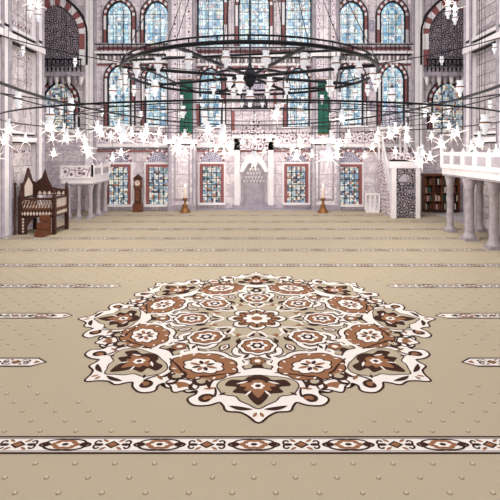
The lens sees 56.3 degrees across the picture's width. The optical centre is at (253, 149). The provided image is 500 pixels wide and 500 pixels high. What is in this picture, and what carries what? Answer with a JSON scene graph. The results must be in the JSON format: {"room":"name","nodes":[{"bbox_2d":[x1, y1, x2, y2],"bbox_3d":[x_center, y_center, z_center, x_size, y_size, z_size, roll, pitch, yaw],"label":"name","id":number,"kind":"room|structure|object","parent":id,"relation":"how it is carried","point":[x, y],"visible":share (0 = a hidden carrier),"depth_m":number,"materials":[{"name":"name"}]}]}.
{"room":"mosque","nodes":[
{"label":"mosque","id":0,"kind":"room"},
{"bbox_2d":[12,4,31,231],"bbox_3d":[-9.200,-3.750,6.500,0.800,13.500,25.000,0,0,0],"label":"wall","id":1,"kind":"structure","parent":0,"point":[15,146],"depth_m":17.75,"materials":[{"name":"stone"}]},
{"bbox_2d":[0,0,45,237],"bbox_3d":[-8.650,-3.000,6.530,0.300,12.000,25.060,0,0,0],"label":"pillar","id":2,"kind":"structure","parent":1,"relation":"attached to","point":[14,164],"depth_m":17.35,"materials":[{"name":"white stone"}]},
{"bbox_2d":[45,0,196,209],"bbox_3d":[-7.475,-3.750,24.000,9.050,13.500,1.300,0,0,0],"label":"wall","id":3,"kind":"structure","parent":0,"point":[70,153],"depth_m":23.35,"materials":[{"name":"stone"}]},
{"bbox_2d":[45,78,80,131],"bbox_3d":[-9.700,-2.245,23.250,2.100,2.730,0.200,0,0,0],"label":"window","id":4,"kind":"structure","parent":3,"relation":"in","point":[58,92],"depth_m":23.31,"materials":[{"name":"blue glass"}]},
{"bbox_2d":[85,0,96,210],"bbox_3d":[-8.060,-3.700,23.160,0.580,13.400,0.380,0,0,0],"label":"trim","id":5,"kind":"structure","parent":3,"relation":"attached to","point":[91,5],"depth_m":23.05,"materials":[{"name":"white stone"}]},
{"bbox_2d":[45,0,140,111],"bbox_3d":[-8.823,-4.810,22.975,6.376,5.820,0.750,0,0,0],"label":"trim","id":6,"kind":"structure","parent":3,"relation":"attached to","point":[55,10],"depth_m":23.29,"materials":[{"name":"white stone"}]},
{"bbox_2d":[104,149,132,206],"bbox_3d":[-6.750,1.395,23.240,1.430,2.850,0.220,0,0,0],"label":"window","id":7,"kind":"structure","parent":3,"relation":"in","point":[120,183],"depth_m":23.30,"materials":[{"name":"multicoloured glass"}]},
{"bbox_2d":[101,0,136,45],"bbox_3d":[-6.700,-6.420,23.250,1.750,2.480,0.200,0,0,0],"label":"window","id":8,"kind":"structure","parent":3,"relation":"in","point":[119,17],"depth_m":23.30,"materials":[{"name":"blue glass"}]},
{"bbox_2d":[102,63,135,127],"bbox_3d":[-6.700,-2.770,23.250,1.650,3.380,0.200,0,0,0],"label":"window","id":9,"kind":"structure","parent":3,"relation":"in","point":[111,73],"depth_m":23.30,"materials":[{"name":"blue glass"}]},
{"bbox_2d":[94,43,167,151],"bbox_3d":[-6.025,-4.050,23.150,3.680,8.300,0.400,0,0,0],"label":"trim","id":10,"kind":"structure","parent":3,"relation":"attached to","point":[100,54],"depth_m":23.27,"materials":[{"name":"white stone"}]},
{"bbox_2d":[139,0,167,45],"bbox_3d":[-4.850,-6.420,23.250,1.750,2.480,0.200,0,0,0],"label":"window","id":11,"kind":"structure","parent":3,"relation":"in","point":[156,17],"depth_m":23.32,"materials":[{"name":"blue glass"}]},
{"bbox_2d":[140,63,167,127],"bbox_3d":[-4.850,-2.770,23.250,1.650,3.380,0.200,0,0,0],"label":"window","id":12,"kind":"structure","parent":3,"relation":"in","point":[148,75],"depth_m":23.30,"materials":[{"name":"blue glass"}]},
{"bbox_2d":[144,149,167,206],"bbox_3d":[-4.750,1.395,23.240,1.430,2.850,0.220,0,0,0],"label":"window","id":13,"kind":"structure","parent":3,"relation":"in","point":[156,163],"depth_m":23.30,"materials":[{"name":"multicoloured glass"}]},
{"bbox_2d":[166,0,197,210],"bbox_3d":[-3.550,-3.700,23.100,1.500,13.400,0.500,0,0,0],"label":"trim","id":14,"kind":"structure","parent":3,"relation":"attached to","point":[182,169],"depth_m":22.97,"materials":[{"name":"stone"}]},
{"bbox_2d":[177,79,194,134],"bbox_3d":[-3.317,-2.116,22.790,0.850,2.730,0.090,0,0,0],"label":"hanging banner","id":15,"kind":"object","parent":3,"relation":"hanging from","point":[187,95],"visible":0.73,"depth_m":22.79,"materials":[{"name":"green fabric"}]},
{"bbox_2d":[0,208,488,238],"bbox_3d":[0.000,3.150,9.600,24.800,0.300,32.000,0,0,0],"label":"floor","id":16,"kind":"structure","parent":0,"point":[458,216],"depth_m":23.16,"materials":[{"name":"grey stone"},{"name":"woven wool"}]},
{"bbox_2d":[0,211,499,499],"bbox_3d":[0.000,3.000,8.550,17.000,0.036,28.900,0,0,0],"label":"carpet","id":17,"kind":"object","parent":16,"relation":"on","point":[145,355],"visible":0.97,"depth_m":6.62,"materials":[{"name":"brown carpet"}]},
{"bbox_2d":[13,168,68,236],"bbox_3d":[-7.755,1.825,16.910,1.450,2.350,1.720,0,0,0],"label":"chair","id":18,"kind":"object","parent":17,"relation":"on","point":[29,209],"visible":1,"depth_m":16.60,"materials":[{"name":"brown wood"}]},
{"bbox_2d":[59,162,110,218],"bbox_3d":[-7.670,1.765,21.375,1.460,2.470,2.450,0,0,0],"label":"platform","id":19,"kind":"object","parent":17,"relation":"on","point":[92,175],"visible":0.94,"depth_m":20.32,"materials":[{"name":"white stone"}]},
{"bbox_2d":[133,174,142,211],"bbox_3d":[-5.638,2.090,22.685,0.440,1.820,0.330,0,0,0],"label":"clock","id":20,"kind":"object","parent":17,"relation":"on","point":[137,205],"visible":1,"depth_m":22.57,"materials":[{"name":"brown wood"}]},
{"bbox_2d":[180,186,189,212],"bbox_3d":[-3.310,2.325,22.400,0.520,1.350,0.520,0,0,0],"label":"candlestick","id":21,"kind":"object","parent":17,"relation":"on","point":[184,209],"visible":1,"depth_m":22.32,"materials":[{"name":"gold metal"}]},
{"bbox_2d":[318,186,327,212],"bbox_3d":[3.310,2.325,22.400,0.520,1.350,0.520,0,0,0],"label":"candlestick","id":22,"kind":"object","parent":17,"relation":"on","point":[322,209],"visible":1,"depth_m":22.32,"materials":[{"name":"gold metal"}]},
{"bbox_2d":[364,193,379,212],"bbox_3d":[5.675,2.535,22.400,0.764,0.930,0.100,0,0,0],"label":"lattice screen","id":23,"kind":"object","parent":17,"relation":"on","point":[367,205],"visible":1,"depth_m":22.35,"materials":[{"name":"white stone"}]},
{"bbox_2d":[378,85,422,217],"bbox_3d":[6.675,-0.175,21.795,1.450,6.350,2.710,0,0,0],"label":"minbar","id":24,"kind":"object","parent":17,"relation":"on","point":[398,178],"visible":0.91,"depth_m":20.63,"materials":[{"name":"white stone"}]},
{"bbox_2d":[440,148,499,249],"bbox_3d":[7.735,1.465,13.425,1.595,3.070,7.950,0,0,0],"label":"gallery","id":25,"kind":"object","parent":17,"relation":"on","point":[474,167],"visible":0.98,"depth_m":15.41,"materials":[{"name":"white stone"}]},
{"bbox_2d":[421,173,459,211],"bbox_3d":[9.050,2.075,22.660,1.745,1.850,0.520,0,0,0],"label":"bookcase","id":26,"kind":"object","parent":16,"relation":"on","point":[434,187],"visible":0.79,"depth_m":22.55,"materials":[{"name":"brown wood"}]},
{"bbox_2d":[197,3,310,207],"bbox_3d":[0.000,-3.750,24.375,5.900,13.500,0.550,0,0,0],"label":"wall","id":27,"kind":"structure","parent":0,"point":[279,157],"depth_m":24.10,"materials":[{"name":"stone"}]},
{"bbox_2d":[196,66,226,128],"bbox_3d":[-2.219,-2.770,24.000,1.650,3.380,0.200,0,0,0],"label":"window","id":28,"kind":"structure","parent":27,"relation":"in","point":[212,114],"depth_m":24.05,"materials":[{"name":"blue glass"}]},
{"bbox_2d":[198,149,225,204],"bbox_3d":[-2.167,1.395,23.990,1.430,2.850,0.220,0,0,0],"label":"window","id":29,"kind":"structure","parent":27,"relation":"in","point":[211,167],"depth_m":24.00,"materials":[{"name":"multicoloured glass"}]},
{"bbox_2d":[197,0,228,49],"bbox_3d":[-2.219,-6.895,24.000,1.850,3.430,0.200,0,0,0],"label":"window","id":30,"kind":"structure","parent":27,"relation":"in","point":[218,14],"depth_m":24.07,"materials":[{"name":"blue glass"}]},
{"bbox_2d":[232,66,275,208],"bbox_3d":[0.000,-0.700,23.927,2.300,7.400,0.346,0,0,0],"label":"mihrab","id":31,"kind":"object","parent":27,"relation":"attached to","point":[253,188],"visible":0.88,"depth_m":23.88,"materials":[{"name":"white stone"}]},
{"bbox_2d":[233,0,274,49],"bbox_3d":[0.000,-6.895,24.000,2.100,3.430,0.200,0,0,0],"label":"window","id":32,"kind":"structure","parent":27,"relation":"in","point":[257,6],"depth_m":24.07,"materials":[{"name":"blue glass"}]},
{"bbox_2d":[196,0,311,151],"bbox_3d":[0.000,-4.050,23.900,5.910,8.300,0.400,0,0,0],"label":"trim","id":33,"kind":"structure","parent":27,"relation":"attached to","point":[201,136],"depth_m":24.02,"materials":[{"name":"white stone"}]},
{"bbox_2d":[280,0,310,49],"bbox_3d":[2.271,-6.895,24.000,1.850,3.430,0.200,0,0,0],"label":"window","id":34,"kind":"structure","parent":27,"relation":"in","point":[289,8],"depth_m":24.07,"materials":[{"name":"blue glass"}]},
{"bbox_2d":[282,150,309,204],"bbox_3d":[2.167,1.395,23.990,1.430,2.850,0.220,0,0,0],"label":"window","id":35,"kind":"structure","parent":27,"relation":"in","point":[295,173],"depth_m":24.00,"materials":[{"name":"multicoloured glass"}]},
{"bbox_2d":[282,66,311,128],"bbox_3d":[2.271,-2.770,24.000,1.650,3.380,0.200,0,0,0],"label":"window","id":36,"kind":"structure","parent":27,"relation":"in","point":[293,84],"depth_m":24.05,"materials":[{"name":"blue glass"}]},
{"bbox_2d":[311,0,462,209],"bbox_3d":[7.475,-3.750,24.000,9.050,13.500,1.300,0,0,0],"label":"wall","id":37,"kind":"structure","parent":0,"point":[370,161],"depth_m":23.35,"materials":[{"name":"stone"}]},
{"bbox_2d":[315,79,332,134],"bbox_3d":[3.416,-2.116,22.790,0.850,2.730,0.090,0,0,0],"label":"hanging banner","id":38,"kind":"object","parent":37,"relation":"hanging from","point":[321,114],"visible":0.59,"depth_m":22.79,"materials":[{"name":"green fabric"}]},
{"bbox_2d":[310,0,341,210],"bbox_3d":[3.550,-3.700,23.100,1.500,13.400,0.500,0,0,0],"label":"trim","id":39,"kind":"structure","parent":37,"relation":"attached to","point":[328,176],"depth_m":22.97,"materials":[{"name":"stone"}]},
{"bbox_2d":[340,149,363,206],"bbox_3d":[4.750,1.395,23.240,1.430,2.850,0.220,0,0,0],"label":"window","id":40,"kind":"structure","parent":37,"relation":"in","point":[351,165],"depth_m":23.30,"materials":[{"name":"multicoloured glass"}]},
{"bbox_2d":[340,63,367,127],"bbox_3d":[4.850,-2.770,23.250,1.650,3.380,0.200,0,0,0],"label":"window","id":41,"kind":"structure","parent":37,"relation":"in","point":[346,93],"depth_m":23.32,"materials":[{"name":"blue glass"}]},
{"bbox_2d":[340,0,368,45],"bbox_3d":[4.850,-6.420,23.250,1.750,2.480,0.200,0,0,0],"label":"window","id":42,"kind":"structure","parent":37,"relation":"in","point":[350,31],"depth_m":23.32,"materials":[{"name":"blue glass"}]},
{"bbox_2d":[340,43,413,151],"bbox_3d":[6.025,-4.050,23.150,3.680,8.300,0.400,0,0,0],"label":"trim","id":43,"kind":"structure","parent":37,"relation":"attached to","point":[355,136],"depth_m":23.25,"materials":[{"name":"white stone"}]},
{"bbox_2d":[374,0,410,45],"bbox_3d":[6.900,-6.420,23.250,1.750,2.480,0.200,0,0,0],"label":"window","id":44,"kind":"structure","parent":37,"relation":"in","point":[385,12],"depth_m":23.30,"materials":[{"name":"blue glass"}]},
{"bbox_2d":[375,63,409,127],"bbox_3d":[6.900,-2.770,23.250,1.650,3.380,0.200,0,0,0],"label":"window","id":45,"kind":"structure","parent":37,"relation":"in","point":[388,78],"depth_m":23.29,"materials":[{"name":"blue glass"}]},
{"bbox_2d":[369,0,462,111],"bbox_3d":[8.886,-4.810,22.975,6.251,5.820,0.750,0,0,0],"label":"balcony","id":46,"kind":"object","parent":37,"relation":"attached to","point":[432,18],"depth_m":23.29,"materials":[{"name":"white stone"}]},
{"bbox_2d":[411,0,422,210],"bbox_3d":[8.060,-3.700,23.160,0.580,13.400,0.380,0,0,0],"label":"trim","id":47,"kind":"structure","parent":37,"relation":"attached to","point":[416,5],"depth_m":23.05,"materials":[{"name":"white stone"}]},
{"bbox_2d":[426,78,462,131],"bbox_3d":[9.650,-2.245,23.250,2.100,2.730,0.200,0,0,0],"label":"window","id":48,"kind":"structure","parent":37,"relation":"in","point":[449,92],"depth_m":23.32,"materials":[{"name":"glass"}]},
{"bbox_2d":[476,0,495,229],"bbox_3d":[9.200,-3.750,6.500,0.800,13.500,25.000,0,0,0],"label":"wall","id":49,"kind":"structure","parent":0,"point":[485,146],"depth_m":17.75,"materials":[{"name":"grey stone"}]},
{"bbox_2d":[462,0,499,225],"bbox_3d":[8.650,-3.000,6.530,0.300,12.000,25.060,0,0,0],"label":"pillar","id":50,"kind":"structure","parent":49,"relation":"attached to","point":[490,9],"depth_m":18.04,"materials":[{"name":"white stone"}]},
{"bbox_3d":[0.000,-10.650,9.600,24.800,0.300,32.000,0,0,0],"label":"ceiling","id":51,"kind":"structure","parent":0,"visible":0},
{"bbox_2d":[0,0,499,169],"bbox_3d":[0.000,-4.994,11.375,16.652,11.012,20.381,0,0,0],"label":"ring chandelier","id":52,"kind":"object","parent":51,"relation":"hanging from","point":[248,77],"visible":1,"depth_m":12.68,"materials":[{"name":"white glass"}]}
]}

